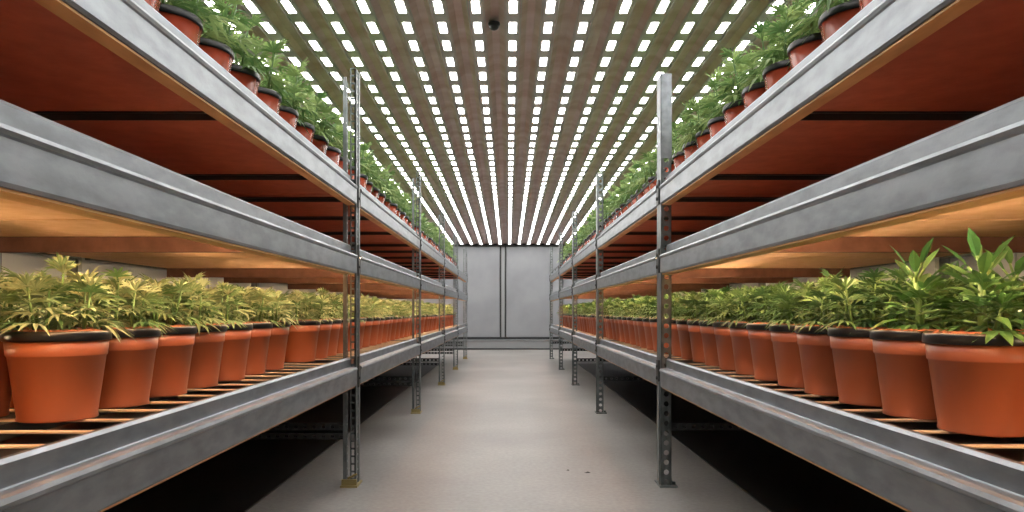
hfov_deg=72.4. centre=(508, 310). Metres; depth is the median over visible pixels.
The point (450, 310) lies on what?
potted plant
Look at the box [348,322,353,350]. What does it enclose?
pot
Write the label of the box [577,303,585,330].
potted plant
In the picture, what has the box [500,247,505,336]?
trim
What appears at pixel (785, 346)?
pot
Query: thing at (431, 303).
potted plant
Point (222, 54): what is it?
pot
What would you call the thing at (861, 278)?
potted plant
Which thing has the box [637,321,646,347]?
pot
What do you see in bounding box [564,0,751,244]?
strip light
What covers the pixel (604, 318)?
pot
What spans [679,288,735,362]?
potted plant
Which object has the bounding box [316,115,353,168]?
potted plant
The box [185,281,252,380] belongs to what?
potted plant
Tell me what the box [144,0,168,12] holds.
potted plant
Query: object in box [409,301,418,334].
potted plant
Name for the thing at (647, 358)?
shelf
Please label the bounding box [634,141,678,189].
potted plant
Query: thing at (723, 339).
pot
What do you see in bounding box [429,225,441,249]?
potted plant
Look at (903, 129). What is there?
storage rack
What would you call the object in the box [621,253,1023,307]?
wall
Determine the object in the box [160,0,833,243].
ceiling
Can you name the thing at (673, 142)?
potted plant
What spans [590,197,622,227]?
potted plant
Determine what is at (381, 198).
pot
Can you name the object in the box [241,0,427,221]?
strip light
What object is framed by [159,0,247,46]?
potted plant
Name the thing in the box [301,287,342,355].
potted plant
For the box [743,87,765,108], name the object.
pot
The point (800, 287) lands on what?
potted plant
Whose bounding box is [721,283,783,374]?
potted plant
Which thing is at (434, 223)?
potted plant
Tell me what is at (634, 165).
potted plant
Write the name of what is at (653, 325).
pot
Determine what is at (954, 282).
potted plant
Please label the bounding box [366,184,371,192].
pot
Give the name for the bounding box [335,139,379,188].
potted plant
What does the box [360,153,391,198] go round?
potted plant
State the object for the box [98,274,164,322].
potted plant
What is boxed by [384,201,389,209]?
pot
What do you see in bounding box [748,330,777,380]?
pot
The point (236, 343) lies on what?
pot
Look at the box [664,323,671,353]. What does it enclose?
pot
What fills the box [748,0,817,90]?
potted plant
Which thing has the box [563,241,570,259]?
potted plant
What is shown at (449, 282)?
wall panel
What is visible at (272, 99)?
pot
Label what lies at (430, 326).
pot
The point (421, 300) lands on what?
potted plant
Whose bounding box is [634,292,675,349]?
potted plant
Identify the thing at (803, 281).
potted plant
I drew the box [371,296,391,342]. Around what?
potted plant
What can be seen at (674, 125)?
potted plant
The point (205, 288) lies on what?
potted plant
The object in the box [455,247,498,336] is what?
wall panel
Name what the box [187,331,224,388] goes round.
pot
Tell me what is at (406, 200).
potted plant
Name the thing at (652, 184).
pot
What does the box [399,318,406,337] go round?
pot
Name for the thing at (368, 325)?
pot
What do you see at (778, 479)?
rubber mat
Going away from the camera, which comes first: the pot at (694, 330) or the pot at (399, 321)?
the pot at (694, 330)
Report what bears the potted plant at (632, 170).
on the tray
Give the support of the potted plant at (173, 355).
on the storage rack at (123, 141)
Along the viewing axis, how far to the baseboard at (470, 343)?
15.65 m
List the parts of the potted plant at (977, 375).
stem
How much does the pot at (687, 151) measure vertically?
0.182 m
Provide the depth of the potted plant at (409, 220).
6.58 m
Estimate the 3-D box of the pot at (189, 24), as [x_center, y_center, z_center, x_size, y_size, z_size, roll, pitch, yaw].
[-1.010,-0.745,2.043,0.208,0.182,0.208,0,0,15]
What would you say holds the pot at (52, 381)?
on the potted plant at (56, 371)
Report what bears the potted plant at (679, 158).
on the tray
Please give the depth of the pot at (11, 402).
1.78 m
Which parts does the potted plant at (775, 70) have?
stem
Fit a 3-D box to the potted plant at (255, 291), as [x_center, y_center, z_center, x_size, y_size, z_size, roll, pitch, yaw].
[-1.267,0.068,3.222,0.329,0.360,0.283,0,0,3]
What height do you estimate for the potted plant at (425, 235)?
0.446 m
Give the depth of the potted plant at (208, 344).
2.26 m
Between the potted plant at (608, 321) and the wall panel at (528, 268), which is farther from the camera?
the wall panel at (528, 268)
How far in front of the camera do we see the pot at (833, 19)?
1.97 m
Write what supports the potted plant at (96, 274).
on the storage rack at (123, 141)
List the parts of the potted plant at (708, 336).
stem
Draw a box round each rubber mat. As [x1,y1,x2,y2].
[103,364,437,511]
[578,364,906,511]
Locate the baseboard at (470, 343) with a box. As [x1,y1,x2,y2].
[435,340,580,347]
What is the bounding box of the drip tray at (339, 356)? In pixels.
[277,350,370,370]
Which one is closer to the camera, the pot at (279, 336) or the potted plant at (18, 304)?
the potted plant at (18, 304)
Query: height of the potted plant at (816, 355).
0.383 m
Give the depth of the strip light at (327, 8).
5.30 m
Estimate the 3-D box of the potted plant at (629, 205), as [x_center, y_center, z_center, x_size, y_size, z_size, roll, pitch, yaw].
[1.014,-0.872,5.403,0.355,0.436,0.348,0,0,0]
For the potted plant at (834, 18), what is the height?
0.446 m
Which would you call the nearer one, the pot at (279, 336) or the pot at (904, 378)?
the pot at (904, 378)
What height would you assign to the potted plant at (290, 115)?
0.446 m
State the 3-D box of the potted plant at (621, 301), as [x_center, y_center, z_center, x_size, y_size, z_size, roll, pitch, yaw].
[0.990,0.069,5.825,0.292,0.358,0.324,0,0,0]
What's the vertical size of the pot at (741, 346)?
0.182 m
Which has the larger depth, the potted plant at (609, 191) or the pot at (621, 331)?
the potted plant at (609, 191)
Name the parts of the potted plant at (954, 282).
stem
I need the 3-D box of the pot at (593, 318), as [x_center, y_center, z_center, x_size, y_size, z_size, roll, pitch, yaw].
[0.974,0.156,7.340,0.208,0.182,0.208,0,0,-18]
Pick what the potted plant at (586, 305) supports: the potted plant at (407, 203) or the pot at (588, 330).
the pot at (588, 330)
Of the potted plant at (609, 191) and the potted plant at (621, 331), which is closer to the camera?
the potted plant at (621, 331)
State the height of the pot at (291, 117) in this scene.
0.182 m
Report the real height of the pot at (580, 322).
0.182 m
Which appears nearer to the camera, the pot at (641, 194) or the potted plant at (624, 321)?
the pot at (641, 194)
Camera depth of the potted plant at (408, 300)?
7.09 m
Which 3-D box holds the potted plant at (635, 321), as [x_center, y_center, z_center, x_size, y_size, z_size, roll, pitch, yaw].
[0.967,0.069,4.943,0.324,0.358,0.292,0,0,-31]
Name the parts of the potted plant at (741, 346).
stem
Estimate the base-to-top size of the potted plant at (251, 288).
0.362 m
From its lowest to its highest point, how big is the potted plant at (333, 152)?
0.454 m
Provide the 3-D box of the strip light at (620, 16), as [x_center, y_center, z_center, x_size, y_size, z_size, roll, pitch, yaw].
[0.661,-1.651,7.343,0.098,0.351,16.635,0,0,0]
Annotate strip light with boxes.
[200,0,402,210]
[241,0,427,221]
[275,0,452,243]
[313,0,464,244]
[351,0,473,244]
[390,0,482,244]
[428,0,492,244]
[466,0,501,244]
[504,0,521,244]
[517,0,559,244]
[526,0,598,244]
[536,0,636,244]
[545,0,674,244]
[555,0,712,244]
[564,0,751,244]
[614,0,789,195]
[679,3,823,151]
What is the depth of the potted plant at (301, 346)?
3.38 m
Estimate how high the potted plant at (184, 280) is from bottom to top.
0.383 m
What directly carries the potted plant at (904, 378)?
on the storage rack at (903, 129)
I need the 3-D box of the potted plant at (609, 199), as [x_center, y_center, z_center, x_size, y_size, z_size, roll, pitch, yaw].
[0.992,-0.885,6.750,0.295,0.461,0.359,0,0,43]
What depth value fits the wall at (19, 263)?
3.92 m
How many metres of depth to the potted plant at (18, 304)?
2.07 m
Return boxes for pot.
[0,341,11,416]
[3,340,108,423]
[10,395,13,407]
[99,336,158,408]
[144,0,160,12]
[149,334,194,397]
[159,11,200,46]
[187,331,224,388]
[199,44,232,72]
[218,330,250,380]
[230,71,258,95]
[245,328,270,374]
[257,92,279,114]
[265,327,288,369]
[279,111,297,128]
[284,325,319,361]
[296,126,313,142]
[312,139,327,154]
[315,324,331,358]
[326,150,339,165]
[327,323,340,355]
[336,322,348,353]
[339,160,348,168]
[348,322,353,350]
[360,177,366,188]
[360,321,365,348]
[362,321,372,346]
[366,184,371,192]
[369,320,379,345]
[371,190,378,198]
[377,320,384,343]
[378,196,384,203]
[381,320,389,342]
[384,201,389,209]
[387,319,392,340]
[390,206,396,214]
[390,319,397,339]
[395,319,401,338]
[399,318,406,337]
[400,214,404,220]
[404,318,409,336]
[408,318,411,335]
[410,318,415,335]
[421,317,424,332]
[424,317,428,331]
[429,316,432,330]
[433,316,436,329]
[578,316,582,330]
[583,317,586,331]
[586,317,589,332]
[589,317,593,333]
[591,317,595,334]
[600,318,605,336]
[604,318,607,337]
[606,319,612,338]
[610,319,616,339]
[614,319,619,340]
[618,319,624,341]
[620,206,626,214]
[622,320,629,343]
[627,320,635,344]
[633,321,639,345]
[636,191,643,199]
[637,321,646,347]
[643,322,653,349]
[649,180,656,189]
[650,322,656,351]
[664,164,673,179]
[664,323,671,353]
[668,323,681,356]
[673,155,684,168]
[677,324,692,359]
[683,145,697,159]
[688,325,704,362]
[696,134,709,148]
[700,326,718,365]
[709,120,725,138]
[714,327,735,370]
[724,105,744,124]
[730,328,753,374]
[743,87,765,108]
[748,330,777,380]
[764,66,790,90]
[771,331,804,387]
[789,39,821,69]
[796,333,838,396]
[820,7,859,42]
[830,336,881,406]
[872,339,936,419]
[925,343,1023,437]
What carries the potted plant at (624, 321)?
on the storage rack at (903, 129)
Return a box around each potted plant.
[0,252,134,423]
[0,268,93,407]
[0,274,40,416]
[1,274,52,326]
[39,278,76,320]
[42,273,125,327]
[62,267,176,408]
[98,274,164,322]
[106,273,211,397]
[137,278,188,323]
[143,277,224,320]
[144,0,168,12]
[151,270,235,388]
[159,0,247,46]
[164,0,266,72]
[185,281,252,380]
[193,287,241,318]
[203,0,269,95]
[212,284,286,374]
[223,291,266,320]
[227,28,299,114]
[231,288,279,319]
[237,288,300,369]
[248,292,293,317]
[249,53,324,134]
[275,289,322,361]
[276,69,321,142]
[292,291,335,358]
[297,83,342,154]
[299,99,352,165]
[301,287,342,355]
[313,293,362,353]
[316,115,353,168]
[329,293,362,350]
[332,125,371,178]
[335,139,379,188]
[337,295,373,348]
[342,148,382,192]
[348,295,377,346]
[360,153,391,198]
[361,293,383,345]
[364,163,400,203]
[368,297,387,343]
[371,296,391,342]
[375,170,402,209]
[379,174,403,214]
[382,301,397,340]
[384,179,403,217]
[385,299,401,339]
[386,189,415,220]
[386,298,405,338]
[391,300,408,337]
[393,188,411,224]
[396,300,411,336]
[396,300,415,335]
[398,193,424,226]
[401,199,421,228]
[404,203,422,232]
[404,300,423,335]
[406,300,425,332]
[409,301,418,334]
[411,206,426,233]
[415,214,428,237]
[417,212,429,239]
[417,300,432,331]
[417,304,429,332]
[421,300,432,331]
[422,217,436,244]
[422,219,433,241]
[422,302,435,330]
[425,223,438,245]
[427,303,438,329]
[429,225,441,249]
[429,303,437,329]
[430,225,442,247]
[431,303,442,328]
[432,303,441,328]
[434,228,442,251]
[435,304,442,327]
[445,305,450,325]
[448,305,451,325]
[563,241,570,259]
[565,305,571,327]
[574,302,583,330]
[574,304,583,329]
[575,226,589,248]
[577,227,586,249]
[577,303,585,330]
[579,221,593,245]
[580,302,591,331]
[581,215,594,241]
[581,301,592,331]
[582,300,595,332]
[583,208,601,237]
[584,213,599,238]
[585,299,600,333]
[585,301,595,332]
[588,302,595,334]
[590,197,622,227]
[595,203,610,231]
[595,298,611,333]
[599,297,613,336]
[600,190,619,224]
[600,199,612,228]
[600,297,618,337]
[601,298,620,338]
[605,299,626,339]
[606,184,623,220]
[611,176,637,214]
[611,180,629,218]
[612,299,632,340]
[616,172,640,209]
[616,298,632,341]
[617,294,645,343]
[620,163,650,205]
[621,296,646,344]
[623,158,655,199]
[627,158,664,197]
[629,295,656,347]
[631,297,655,345]
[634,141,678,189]
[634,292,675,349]
[639,294,680,351]
[649,122,695,179]
[650,292,696,353]
[655,131,684,179]
[664,291,705,356]
[671,113,705,168]
[672,92,722,159]
[672,290,720,359]
[676,78,742,150]
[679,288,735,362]
[689,286,748,365]
[693,61,750,138]
[700,286,768,370]
[709,47,783,124]
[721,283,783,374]
[733,17,804,108]
[743,281,806,380]
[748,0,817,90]
[761,279,844,387]
[761,287,808,318]
[779,0,843,69]
[783,0,859,42]
[785,281,844,318]
[791,267,878,396]
[815,267,923,406]
[828,275,899,322]
[852,267,952,324]
[858,237,977,419]
[859,0,872,10]
[900,261,1002,328]
[914,227,1023,437]
[937,278,1023,324]
[946,241,1023,331]
[991,275,1023,327]
[1010,295,1023,331]
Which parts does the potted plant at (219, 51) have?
stem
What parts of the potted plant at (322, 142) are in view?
stem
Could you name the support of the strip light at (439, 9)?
attached to the ceiling
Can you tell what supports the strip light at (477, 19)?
attached to the ceiling
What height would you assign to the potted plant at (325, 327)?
0.358 m
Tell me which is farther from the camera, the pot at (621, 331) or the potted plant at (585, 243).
the potted plant at (585, 243)
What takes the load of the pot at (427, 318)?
on the potted plant at (428, 313)
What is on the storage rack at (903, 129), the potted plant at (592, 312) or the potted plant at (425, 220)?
the potted plant at (592, 312)
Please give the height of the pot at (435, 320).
0.182 m
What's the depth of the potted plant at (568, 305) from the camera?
10.15 m
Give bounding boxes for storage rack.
[0,0,467,511]
[549,0,1023,511]
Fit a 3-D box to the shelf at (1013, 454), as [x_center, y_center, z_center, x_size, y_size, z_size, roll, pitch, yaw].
[1.447,0.287,1.954,1.306,0.034,2.948,0,0,0]
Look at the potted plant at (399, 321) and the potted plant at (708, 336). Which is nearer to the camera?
the potted plant at (708, 336)
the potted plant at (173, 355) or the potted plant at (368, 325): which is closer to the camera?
the potted plant at (173, 355)
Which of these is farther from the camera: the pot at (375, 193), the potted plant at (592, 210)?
the potted plant at (592, 210)
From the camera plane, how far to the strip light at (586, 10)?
5.31 m
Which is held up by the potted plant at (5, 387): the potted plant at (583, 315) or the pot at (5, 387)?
the pot at (5, 387)
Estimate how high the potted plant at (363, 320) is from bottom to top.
0.358 m
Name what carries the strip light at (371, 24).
attached to the ceiling
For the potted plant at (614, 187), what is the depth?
6.03 m
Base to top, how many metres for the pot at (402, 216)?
0.182 m
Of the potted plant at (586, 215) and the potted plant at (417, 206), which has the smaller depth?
the potted plant at (417, 206)
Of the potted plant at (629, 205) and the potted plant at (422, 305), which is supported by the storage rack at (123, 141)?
the potted plant at (422, 305)
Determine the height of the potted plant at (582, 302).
0.362 m
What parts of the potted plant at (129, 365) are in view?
stem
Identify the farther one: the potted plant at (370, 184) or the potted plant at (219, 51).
the potted plant at (370, 184)
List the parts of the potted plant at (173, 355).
stem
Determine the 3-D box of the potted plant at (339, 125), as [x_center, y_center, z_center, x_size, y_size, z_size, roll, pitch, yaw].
[-1.037,-0.881,4.203,0.404,0.454,0.332,0,0,34]
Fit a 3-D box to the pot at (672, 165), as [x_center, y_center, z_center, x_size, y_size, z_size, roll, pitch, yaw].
[1.006,-0.745,4.053,0.208,0.182,0.208,0,0,4]
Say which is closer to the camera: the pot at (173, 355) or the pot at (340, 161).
the pot at (173, 355)
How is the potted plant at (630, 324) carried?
on the storage rack at (903, 129)
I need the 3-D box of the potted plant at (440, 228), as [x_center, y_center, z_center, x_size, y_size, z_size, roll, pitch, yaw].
[-0.988,-0.877,9.209,0.348,0.446,0.380,0,0,0]
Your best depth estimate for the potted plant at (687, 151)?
3.59 m
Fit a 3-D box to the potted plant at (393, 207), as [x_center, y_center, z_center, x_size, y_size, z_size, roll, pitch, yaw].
[-1.025,-0.885,5.591,0.375,0.463,0.333,0,0,0]
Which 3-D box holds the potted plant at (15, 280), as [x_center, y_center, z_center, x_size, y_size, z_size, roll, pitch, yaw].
[-1.271,0.063,1.854,0.302,0.369,0.282,0,0,-29]
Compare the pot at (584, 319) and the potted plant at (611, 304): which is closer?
the potted plant at (611, 304)
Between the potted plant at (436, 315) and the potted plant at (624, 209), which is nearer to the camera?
the potted plant at (624, 209)
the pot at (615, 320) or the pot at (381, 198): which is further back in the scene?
the pot at (615, 320)
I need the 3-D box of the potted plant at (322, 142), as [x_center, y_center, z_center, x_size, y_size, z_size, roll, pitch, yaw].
[-0.985,-0.885,3.465,0.377,0.463,0.336,0,0,0]
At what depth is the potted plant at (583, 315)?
8.18 m
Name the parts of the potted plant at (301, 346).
stem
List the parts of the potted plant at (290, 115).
stem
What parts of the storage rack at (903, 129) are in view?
guard rail, foot plate, guard rail, foot plate, slat rail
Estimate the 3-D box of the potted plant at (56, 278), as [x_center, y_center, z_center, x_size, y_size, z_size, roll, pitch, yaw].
[-1.480,0.069,2.317,0.248,0.358,0.295,0,0,-32]
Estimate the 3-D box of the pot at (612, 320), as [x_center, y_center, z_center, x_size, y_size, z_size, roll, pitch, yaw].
[0.982,0.156,6.031,0.208,0.182,0.208,0,0,10]
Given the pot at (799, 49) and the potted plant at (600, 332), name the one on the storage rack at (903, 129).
the potted plant at (600, 332)
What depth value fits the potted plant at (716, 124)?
3.14 m
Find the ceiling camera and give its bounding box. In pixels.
[488,21,499,30]
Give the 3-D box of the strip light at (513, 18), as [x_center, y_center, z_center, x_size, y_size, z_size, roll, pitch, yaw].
[0.026,-1.651,7.343,0.098,0.351,16.635,0,0,0]
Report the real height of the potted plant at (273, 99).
0.436 m
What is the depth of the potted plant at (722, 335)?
2.94 m
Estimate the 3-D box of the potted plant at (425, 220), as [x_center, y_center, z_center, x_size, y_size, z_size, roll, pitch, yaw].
[-1.022,-0.885,7.987,0.346,0.461,0.321,0,0,0]
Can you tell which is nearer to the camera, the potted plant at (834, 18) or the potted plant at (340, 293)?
the potted plant at (834, 18)
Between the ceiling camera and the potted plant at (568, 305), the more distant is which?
the potted plant at (568, 305)
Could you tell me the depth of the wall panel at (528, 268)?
15.71 m
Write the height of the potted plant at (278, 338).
0.358 m
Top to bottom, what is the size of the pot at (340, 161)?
0.182 m
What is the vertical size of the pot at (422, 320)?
0.182 m
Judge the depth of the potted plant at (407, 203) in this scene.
7.04 m
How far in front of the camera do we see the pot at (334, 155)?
3.66 m
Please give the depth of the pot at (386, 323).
5.47 m
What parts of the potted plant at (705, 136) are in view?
stem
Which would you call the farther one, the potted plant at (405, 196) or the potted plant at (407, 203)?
the potted plant at (407, 203)
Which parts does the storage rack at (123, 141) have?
slat rail, foot plate, foot plate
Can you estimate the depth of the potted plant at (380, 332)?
5.25 m
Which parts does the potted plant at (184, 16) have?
stem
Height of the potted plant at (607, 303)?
0.383 m
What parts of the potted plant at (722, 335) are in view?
stem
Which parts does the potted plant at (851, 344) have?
stem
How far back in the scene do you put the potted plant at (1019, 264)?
1.67 m
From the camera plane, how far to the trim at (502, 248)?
15.73 m
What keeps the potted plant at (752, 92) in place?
on the tray
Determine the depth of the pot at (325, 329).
3.63 m
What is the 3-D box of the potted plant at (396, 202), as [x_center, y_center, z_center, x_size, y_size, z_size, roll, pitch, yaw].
[-1.008,-0.885,5.845,0.336,0.463,0.379,0,0,0]
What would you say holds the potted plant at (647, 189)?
on the tray
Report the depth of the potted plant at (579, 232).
9.07 m
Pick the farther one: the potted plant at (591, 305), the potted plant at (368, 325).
the potted plant at (591, 305)
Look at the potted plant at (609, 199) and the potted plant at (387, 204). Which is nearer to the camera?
the potted plant at (387, 204)
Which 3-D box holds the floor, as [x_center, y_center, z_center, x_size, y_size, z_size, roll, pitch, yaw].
[0.000,0.900,7.275,4.575,0.075,16.950,0,0,0]
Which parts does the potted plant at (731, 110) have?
stem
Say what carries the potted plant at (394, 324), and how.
on the storage rack at (123, 141)
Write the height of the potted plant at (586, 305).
0.383 m
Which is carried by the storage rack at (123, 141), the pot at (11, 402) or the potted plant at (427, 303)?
the potted plant at (427, 303)
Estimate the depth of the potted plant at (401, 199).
6.83 m
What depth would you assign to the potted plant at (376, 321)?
5.01 m
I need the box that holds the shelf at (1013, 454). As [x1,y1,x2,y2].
[723,374,1023,461]
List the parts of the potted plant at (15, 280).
stem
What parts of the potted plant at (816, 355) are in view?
stem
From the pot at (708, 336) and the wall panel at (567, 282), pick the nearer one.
the pot at (708, 336)
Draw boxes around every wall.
[0,253,406,311]
[499,247,563,336]
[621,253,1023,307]
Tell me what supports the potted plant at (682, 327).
on the storage rack at (903, 129)
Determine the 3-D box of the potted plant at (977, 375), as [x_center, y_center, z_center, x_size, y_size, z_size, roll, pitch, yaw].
[0.979,0.038,1.439,0.263,0.419,0.287,0,0,0]
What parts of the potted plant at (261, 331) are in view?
stem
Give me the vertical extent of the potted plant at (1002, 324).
0.358 m
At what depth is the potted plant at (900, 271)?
2.11 m
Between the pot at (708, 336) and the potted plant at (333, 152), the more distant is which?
the potted plant at (333, 152)
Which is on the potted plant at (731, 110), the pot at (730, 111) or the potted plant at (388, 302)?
the pot at (730, 111)
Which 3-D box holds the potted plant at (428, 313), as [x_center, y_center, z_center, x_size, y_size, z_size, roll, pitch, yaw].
[-1.054,0.056,8.264,0.301,0.383,0.282,0,0,28]
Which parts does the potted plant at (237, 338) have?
stem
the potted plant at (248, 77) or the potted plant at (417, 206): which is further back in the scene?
the potted plant at (417, 206)
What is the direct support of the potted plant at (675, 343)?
on the storage rack at (903, 129)
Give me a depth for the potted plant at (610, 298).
6.65 m
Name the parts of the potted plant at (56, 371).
stem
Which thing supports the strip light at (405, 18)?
attached to the ceiling
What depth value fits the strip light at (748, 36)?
4.43 m
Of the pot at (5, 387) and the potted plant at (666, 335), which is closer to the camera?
the pot at (5, 387)
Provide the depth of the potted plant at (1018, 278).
2.09 m
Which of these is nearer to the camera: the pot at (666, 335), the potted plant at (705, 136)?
the potted plant at (705, 136)
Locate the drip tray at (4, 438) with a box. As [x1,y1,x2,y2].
[0,374,287,456]
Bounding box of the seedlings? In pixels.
[7,253,1020,324]
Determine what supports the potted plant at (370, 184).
on the tray
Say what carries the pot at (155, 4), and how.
on the potted plant at (155, 4)
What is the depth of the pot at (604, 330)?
6.63 m
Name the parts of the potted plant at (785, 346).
stem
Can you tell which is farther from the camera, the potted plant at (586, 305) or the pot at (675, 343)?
the potted plant at (586, 305)
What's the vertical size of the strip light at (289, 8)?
0.351 m
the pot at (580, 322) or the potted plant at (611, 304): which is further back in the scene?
the pot at (580, 322)
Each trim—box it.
[452,244,565,246]
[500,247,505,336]
[501,247,504,336]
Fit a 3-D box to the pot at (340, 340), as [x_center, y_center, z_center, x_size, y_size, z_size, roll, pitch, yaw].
[-1.046,0.156,4.136,0.208,0.182,0.208,0,0,12]
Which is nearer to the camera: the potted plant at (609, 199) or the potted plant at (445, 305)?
the potted plant at (609, 199)
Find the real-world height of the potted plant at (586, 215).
0.454 m
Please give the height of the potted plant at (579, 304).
0.360 m
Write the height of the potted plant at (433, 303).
0.360 m
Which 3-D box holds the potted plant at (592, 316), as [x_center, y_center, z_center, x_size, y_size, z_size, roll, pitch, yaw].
[0.989,0.069,7.334,0.324,0.358,0.292,0,0,-22]
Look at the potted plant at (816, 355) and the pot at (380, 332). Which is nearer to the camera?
the potted plant at (816, 355)
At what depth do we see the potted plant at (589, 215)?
7.71 m
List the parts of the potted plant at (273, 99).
stem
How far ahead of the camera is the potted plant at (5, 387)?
1.64 m
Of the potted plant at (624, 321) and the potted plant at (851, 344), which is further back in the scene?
the potted plant at (624, 321)
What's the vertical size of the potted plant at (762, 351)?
0.358 m
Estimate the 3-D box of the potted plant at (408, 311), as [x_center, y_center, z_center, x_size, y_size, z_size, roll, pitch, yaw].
[-1.067,0.069,6.873,0.292,0.358,0.324,0,0,18]
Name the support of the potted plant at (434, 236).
on the tray
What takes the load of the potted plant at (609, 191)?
on the tray
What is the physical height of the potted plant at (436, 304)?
0.369 m
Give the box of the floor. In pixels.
[247,350,769,511]
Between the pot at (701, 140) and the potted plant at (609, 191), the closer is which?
the pot at (701, 140)
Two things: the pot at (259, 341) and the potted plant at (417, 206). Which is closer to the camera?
the pot at (259, 341)
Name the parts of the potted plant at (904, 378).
stem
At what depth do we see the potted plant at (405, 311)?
6.63 m
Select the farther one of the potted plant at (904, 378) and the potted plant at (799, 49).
the potted plant at (799, 49)
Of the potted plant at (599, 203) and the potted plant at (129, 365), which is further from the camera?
the potted plant at (599, 203)
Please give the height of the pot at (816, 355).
0.182 m
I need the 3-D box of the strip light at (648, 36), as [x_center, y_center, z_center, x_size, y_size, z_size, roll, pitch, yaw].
[0.872,-1.651,7.343,0.098,0.351,16.635,0,0,0]
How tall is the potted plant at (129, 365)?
0.362 m
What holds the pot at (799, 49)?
on the potted plant at (799, 49)
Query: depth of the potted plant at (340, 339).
4.09 m
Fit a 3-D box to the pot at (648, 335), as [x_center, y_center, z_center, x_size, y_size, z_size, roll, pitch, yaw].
[0.972,0.156,4.503,0.208,0.182,0.208,0,0,14]
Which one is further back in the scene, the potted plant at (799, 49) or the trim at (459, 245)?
the trim at (459, 245)
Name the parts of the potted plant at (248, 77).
stem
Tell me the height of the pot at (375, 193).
0.182 m
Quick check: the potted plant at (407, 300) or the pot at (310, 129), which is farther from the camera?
the potted plant at (407, 300)
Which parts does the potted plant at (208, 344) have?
stem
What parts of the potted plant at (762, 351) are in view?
stem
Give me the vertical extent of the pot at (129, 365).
0.182 m
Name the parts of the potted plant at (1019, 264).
stem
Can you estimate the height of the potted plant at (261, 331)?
0.358 m
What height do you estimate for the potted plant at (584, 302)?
0.360 m
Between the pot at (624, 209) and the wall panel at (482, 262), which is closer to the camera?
the pot at (624, 209)
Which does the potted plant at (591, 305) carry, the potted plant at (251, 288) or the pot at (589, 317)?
the pot at (589, 317)
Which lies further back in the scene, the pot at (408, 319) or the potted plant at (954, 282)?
the pot at (408, 319)
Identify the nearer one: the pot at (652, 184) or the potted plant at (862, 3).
the potted plant at (862, 3)
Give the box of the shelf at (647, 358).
[642,350,731,370]
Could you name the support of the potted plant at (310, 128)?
on the tray
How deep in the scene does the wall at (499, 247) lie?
15.75 m
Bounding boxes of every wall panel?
[407,250,452,312]
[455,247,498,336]
[507,247,561,336]
[564,279,607,304]
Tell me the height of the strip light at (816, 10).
0.351 m
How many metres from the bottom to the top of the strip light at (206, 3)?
0.351 m
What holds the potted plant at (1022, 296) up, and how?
on the storage rack at (903, 129)
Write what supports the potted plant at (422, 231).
on the tray
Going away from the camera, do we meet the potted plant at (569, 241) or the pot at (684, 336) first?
the pot at (684, 336)
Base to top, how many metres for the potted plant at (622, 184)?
0.437 m
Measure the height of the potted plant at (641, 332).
0.358 m
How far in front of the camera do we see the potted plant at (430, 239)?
8.27 m
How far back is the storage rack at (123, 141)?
1.94 m
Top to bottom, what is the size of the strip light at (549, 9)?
0.351 m
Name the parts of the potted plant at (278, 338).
stem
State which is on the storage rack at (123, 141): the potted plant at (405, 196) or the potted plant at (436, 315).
the potted plant at (436, 315)
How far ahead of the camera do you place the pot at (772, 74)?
2.42 m
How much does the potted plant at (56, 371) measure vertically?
0.383 m
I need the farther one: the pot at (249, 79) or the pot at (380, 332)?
the pot at (380, 332)
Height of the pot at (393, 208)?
0.182 m
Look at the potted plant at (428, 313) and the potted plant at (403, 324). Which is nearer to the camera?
the potted plant at (403, 324)
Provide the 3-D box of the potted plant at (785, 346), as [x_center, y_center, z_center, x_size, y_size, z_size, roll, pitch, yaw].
[0.985,0.069,2.310,0.295,0.358,0.248,0,0,7]
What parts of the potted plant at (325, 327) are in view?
stem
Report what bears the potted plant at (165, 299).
on the storage rack at (123, 141)
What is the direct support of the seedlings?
on the storage rack at (123, 141)
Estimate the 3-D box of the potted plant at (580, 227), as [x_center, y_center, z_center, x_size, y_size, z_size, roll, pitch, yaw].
[1.018,-0.872,8.797,0.348,0.436,0.347,0,0,-40]
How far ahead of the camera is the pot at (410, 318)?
6.85 m
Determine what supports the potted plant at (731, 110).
on the tray

